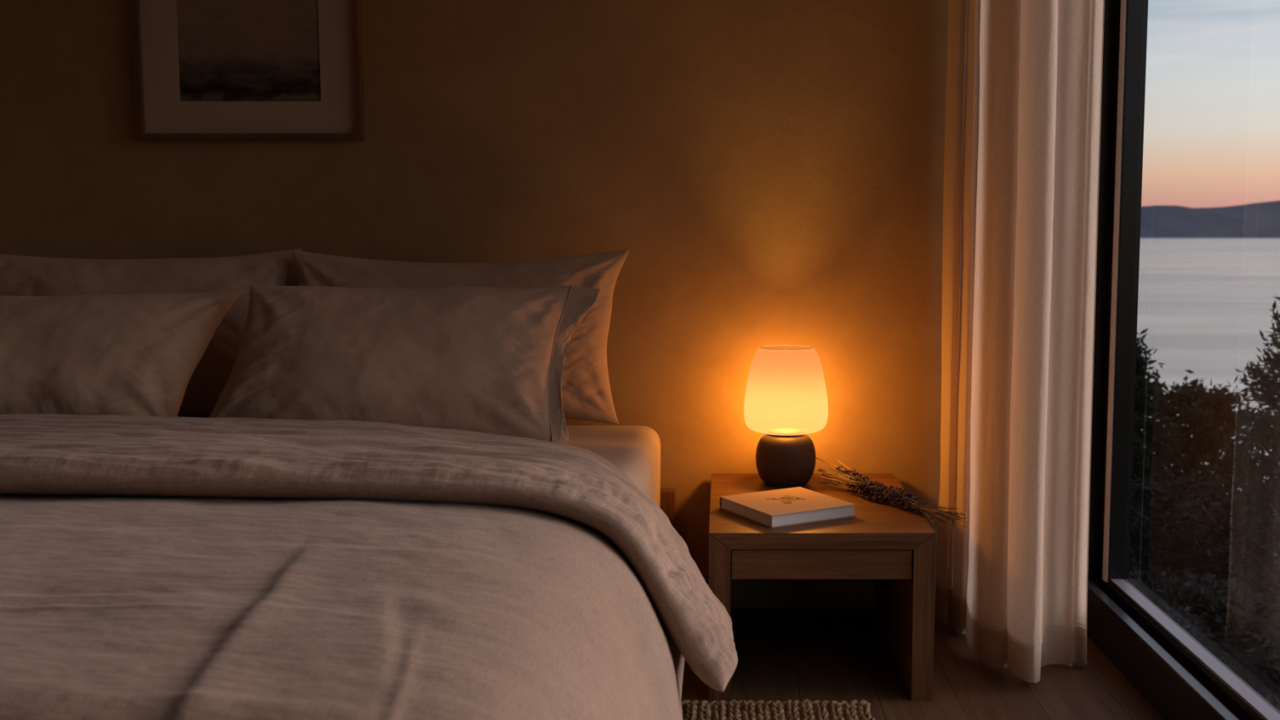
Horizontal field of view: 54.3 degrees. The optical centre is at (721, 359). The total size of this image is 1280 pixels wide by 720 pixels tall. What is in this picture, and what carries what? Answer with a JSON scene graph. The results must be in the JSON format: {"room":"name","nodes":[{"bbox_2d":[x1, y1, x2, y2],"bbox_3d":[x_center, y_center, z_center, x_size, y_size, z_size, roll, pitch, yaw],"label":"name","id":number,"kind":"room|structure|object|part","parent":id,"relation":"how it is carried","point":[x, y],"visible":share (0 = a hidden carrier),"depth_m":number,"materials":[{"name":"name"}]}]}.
{"room":"bedroom","nodes":[
{"label":"bedroom","id":0,"kind":"room"},
{"bbox_2d":[0,0,948,573],"bbox_3d":[-1.060,-0.571,3.701,4.480,2.620,0.200,0,6,0],"label":"wall","id":1,"kind":"structure","parent":0,"point":[768,172],"depth_m":3.60,"materials":[{"name":"paint"}]},
{"bbox_2d":[130,0,364,139],"bbox_3d":[-1.351,-1.069,3.533,0.642,0.875,0.031,0,6,0],"label":"picture frame","id":2,"kind":"object","parent":1,"relation":"attached to","point":[204,69],"visible":1,"depth_m":3.56,"materials":[{"name":"brown wood"}]},
{"bbox_2d":[176,0,320,101],"bbox_3d":[-1.351,-1.059,3.542,0.413,0.645,0.002,0,6,0],"label":"print","id":3,"kind":"object","parent":2,"relation":"attached to","point":[227,50],"depth_m":3.56},
{"bbox_2d":[701,573,936,608],"bbox_3d":[-1.040,0.691,3.723,4.120,0.105,0.014,0,6,0],"label":"baseboard","id":4,"kind":"structure","parent":1,"relation":"attached to","point":[744,593],"depth_m":3.72,"materials":[{"name":"brown paint"}]},
{"bbox_2d":[680,608,1163,719],"bbox_3d":[-1.060,1.075,1.085,4.480,0.120,5.740,0,6,0],"label":"floor","id":5,"kind":"structure","parent":0,"point":[838,655],"depth_m":3.15,"materials":[{"name":"brown wood"}]},
{"bbox_2d":[660,488,675,529],"bbox_3d":[-1.248,0.683,2.529,2.224,0.365,2.372,0,6,0],"label":"frame","id":6,"kind":"object","parent":5,"relation":"on","point":[668,495],"visible":0.09,"depth_m":3.65,"materials":[{"name":"brown wood"}]},
{"bbox_2d":[558,425,660,507],"bbox_3d":[-1.242,0.451,2.519,2.139,0.323,2.240,0,6,0],"label":"mattress","id":7,"kind":"object","parent":6,"relation":"on","point":[634,450],"visible":0.03,"depth_m":3.27,"materials":[{"name":"fabric"}]},
{"bbox_2d":[0,288,244,417],"bbox_3d":[-1.731,0.004,3.258,0.905,0.368,0.227,-1,6,-6],"label":"pillow","id":8,"kind":"object","parent":7,"relation":"on","point":[126,354],"visible":0.84,"depth_m":3.21,"materials":[{"name":"fabric"}]},
{"bbox_2d":[0,248,302,417],"bbox_3d":[-1.680,-0.066,3.476,0.985,0.485,0.186,-1,6,-5],"label":"pillow","id":9,"kind":"object","parent":7,"relation":"on","point":[20,275],"visible":0.41,"depth_m":3.45,"materials":[{"name":"fabric"}]},
{"bbox_2d":[0,413,737,719],"bbox_3d":[-1.238,0.489,2.071,2.539,0.575,1.980,0,6,0],"label":"duvet","id":10,"kind":"object","parent":7,"relation":"on","point":[152,567],"visible":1,"depth_m":1.97,"materials":[{"name":"fabric"}]},
{"bbox_3d":[-1.257,0.529,2.060,2.393,0.499,1.950,0,6,0],"label":"panel","id":11,"kind":"part","parent":10,"relation":"part of","materials":[{"name":"fabric"}]},
{"bbox_2d":[208,284,600,442],"bbox_3d":[-0.832,0.014,3.264,1.035,0.416,0.235,-1,6,-6],"label":"pillow","id":12,"kind":"object","parent":7,"relation":"on","point":[482,359],"visible":0.92,"depth_m":3.21,"materials":[{"name":"fabric"}]},
{"bbox_2d":[291,249,629,424],"bbox_3d":[-0.749,-0.064,3.503,0.987,0.494,0.176,-1,6,-7],"label":"pillow","id":13,"kind":"object","parent":7,"relation":"on","point":[586,393],"visible":0.41,"depth_m":3.49,"materials":[{"name":"fabric"}]},
{"bbox_2d":[680,698,875,719],"bbox_3d":[-0.073,0.859,2.485,0.854,0.021,0.968,0,6,0],"label":"jute rug","id":14,"kind":"object","parent":5,"relation":"on","point":[806,709],"visible":0.46,"depth_m":2.90,"materials":[{"name":"beige wicker"}]},
{"bbox_2d":[708,473,935,701],"bbox_3d":[0.239,0.577,3.332,0.538,0.411,0.732,0,6,0],"label":"nightstand","id":15,"kind":"object","parent":5,"relation":"on","point":[892,546],"visible":0.87,"depth_m":2.96,"materials":[{"name":"brown wood"}]},
{"bbox_3d":[-0.004,0.578,3.333,0.051,0.410,0.732,0,6,0],"label":"panel","id":16,"kind":"part","parent":15,"relation":"part of","materials":[{"name":"brown wood"}]},
{"bbox_2d":[743,344,828,487],"bbox_3d":[0.182,0.157,3.509,0.237,0.388,0.237,0,6,0],"label":"table lamp","id":17,"kind":"object","parent":15,"relation":"on","point":[786,399],"visible":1,"depth_m":3.43,"materials":[{"name":"ceramic"}]},
{"bbox_3d":[0.182,0.084,3.502,0.237,0.240,0.237,0,6,0],"label":"lamp shade","id":18,"kind":"part","parent":17,"relation":"part of","materials":[{"name":"white glass"}]},
{"bbox_2d":[719,486,855,527],"bbox_3d":[0.166,0.372,3.168,0.249,0.030,0.253,-3,7,-30],"label":"book","id":19,"kind":"object","parent":15,"relation":"on","point":[793,505],"visible":1,"depth_m":3.11,"materials":[{"name":"white paper"}]},
{"bbox_3d":[0.239,0.486,2.972,0.429,0.071,0.022,0,6,0],"label":"drawer","id":20,"kind":"part","parent":15,"relation":"part of","materials":[{"name":"brown wood"}]},
{"bbox_2d":[815,457,966,530],"bbox_3d":[0.421,0.348,3.283,0.128,0.078,0.673,-3,7,-27],"label":"bunch","id":21,"kind":"object","parent":15,"relation":"on","point":[875,491],"visible":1,"depth_m":3.27,"materials":[{"name":"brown plant"}]},
{"bbox_3d":[0.482,0.578,3.333,0.051,0.410,0.732,0,6,0],"label":"panel","id":22,"kind":"part","parent":15,"relation":"part of","materials":[{"name":"brown wood"}]},
{"bbox_3d":[1.100,-0.130,-0.591,0.160,2.620,2.250,0,6,0],"label":"wall","id":23,"kind":"structure","parent":0,"visible":0},
{"bbox_2d":[1086,0,1279,719],"bbox_3d":[1.090,-0.403,2.065,0.140,2.620,3.090,0,6,0],"label":"window","id":24,"kind":"structure","parent":23,"relation":"in","point":[1174,673],"depth_m":3.37,"materials":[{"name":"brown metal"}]},
{"bbox_3d":[1.072,-0.531,3.359,0.006,2.310,0.032,0,6,0],"label":"guide rail","id":25,"kind":"part","parent":24,"relation":"part of","materials":[{"name":"black metal"}]},
{"label":"outside","id":26,"kind":"structure","parent":0,"visible":0},
{"bbox_3d":[30.650,6.809,23.318,58.700,12.926,75.000,0,6,0],"label":"ground","id":27,"kind":"structure","parent":26,"visible":0},
{"bbox_2d":[1128,328,1222,586],"bbox_3d":[3.296,1.492,10.456,2.175,3.648,1.949,0,6,0],"label":"tree","id":28,"kind":"object","parent":27,"relation":"on","point":[1144,402],"visible":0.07,"depth_m":10.10,"materials":[{"name":"green plant"}]},
{"bbox_2d":[1125,565,1279,704],"bbox_3d":[2.412,2.132,6.514,1.584,2.104,1.429,2,6,14],"label":"shrub","id":29,"kind":"object","parent":27,"relation":"on","point":[1203,611],"visible":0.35,"depth_m":6.31,"materials":[{"name":"green plant"}]},
{"bbox_2d":[1128,466,1279,684],"bbox_3d":[3.112,2.010,8.210,1.706,2.653,1.838,4,7,34],"label":"shrub","id":30,"kind":"object","parent":27,"relation":"on","point":[1199,508],"visible":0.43,"depth_m":8.06,"materials":[{"name":"green plant"}]},
{"bbox_2d":[1129,369,1279,614],"bbox_3d":[4.180,1.779,11.045,2.010,3.459,2.079,1,6,12],"label":"bush","id":31,"kind":"object","parent":27,"relation":"on","point":[1207,416],"visible":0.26,"depth_m":10.65,"materials":[{"name":"green plant"}]},
{"bbox_2d":[1181,294,1279,688],"bbox_3d":[4.007,1.423,8.571,2.324,4.097,1.992,1,6,10],"label":"tree","id":32,"kind":"object","parent":27,"relation":"on","point":[1269,388],"visible":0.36,"depth_m":8.39,"materials":[{"name":"green plant"}]},
{"bbox_2d":[1221,618,1279,706],"bbox_3d":[3.054,2.336,6.192,1.700,1.992,1.554,0,6,0],"label":"shrub","id":33,"kind":"object","parent":27,"relation":"on","point":[1277,639],"visible":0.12,"depth_m":6.27,"materials":[{"name":"green plant"}]},
{"bbox_2d":[1223,535,1279,687],"bbox_3d":[3.834,2.258,7.529,1.966,2.552,1.940,0,6,0],"label":"shrub","id":34,"kind":"object","parent":27,"relation":"on","point":[1264,580],"visible":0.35,"depth_m":7.45,"materials":[{"name":"green plant"}]},
{"bbox_2d":[1257,691,1279,711],"bbox_3d":[2.095,2.265,5.211,1.403,1.697,1.305,-2,6,-22],"label":"shrub","id":35,"kind":"object","parent":27,"relation":"on","point":[1268,699],"visible":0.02,"depth_m":5.40,"materials":[{"name":"green plant"}]},
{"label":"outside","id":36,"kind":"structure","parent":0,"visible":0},
{"bbox_2d":[1137,237,1279,528],"bbox_3d":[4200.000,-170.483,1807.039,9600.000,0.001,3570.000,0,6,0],"label":"lake","id":37,"kind":"structure","parent":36,"point":[1204,303],"depth_m":262.89,"materials":[{"name":"grey liquid"}]},
{"bbox_3d":[-1.060,-1.651,0.805,4.480,0.120,5.740,0,6,0],"label":"ceiling","id":38,"kind":"structure","parent":0,"visible":0},
{"bbox_3d":[0.968,-1.580,0.853,0.025,0.030,5.220,0,6,0],"label":"track","id":39,"kind":"object","parent":38,"relation":"attached to","visible":0},
{"bbox_2d":[934,0,1104,683],"bbox_3d":[0.704,-0.507,3.241,0.251,2.574,0.622,-3,7,-30],"label":"curtain","id":40,"kind":"object","parent":39,"relation":"hanging from","point":[1024,79],"visible":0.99,"depth_m":3.13,"materials":[{"name":"fabric"}]},
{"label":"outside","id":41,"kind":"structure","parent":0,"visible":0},
{"bbox_2d":[1140,200,1279,237],"bbox_3d":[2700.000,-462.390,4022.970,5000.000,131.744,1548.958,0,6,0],"label":"hills","id":42,"kind":"structure","parent":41,"point":[1259,220],"depth_m":3480.70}
]}

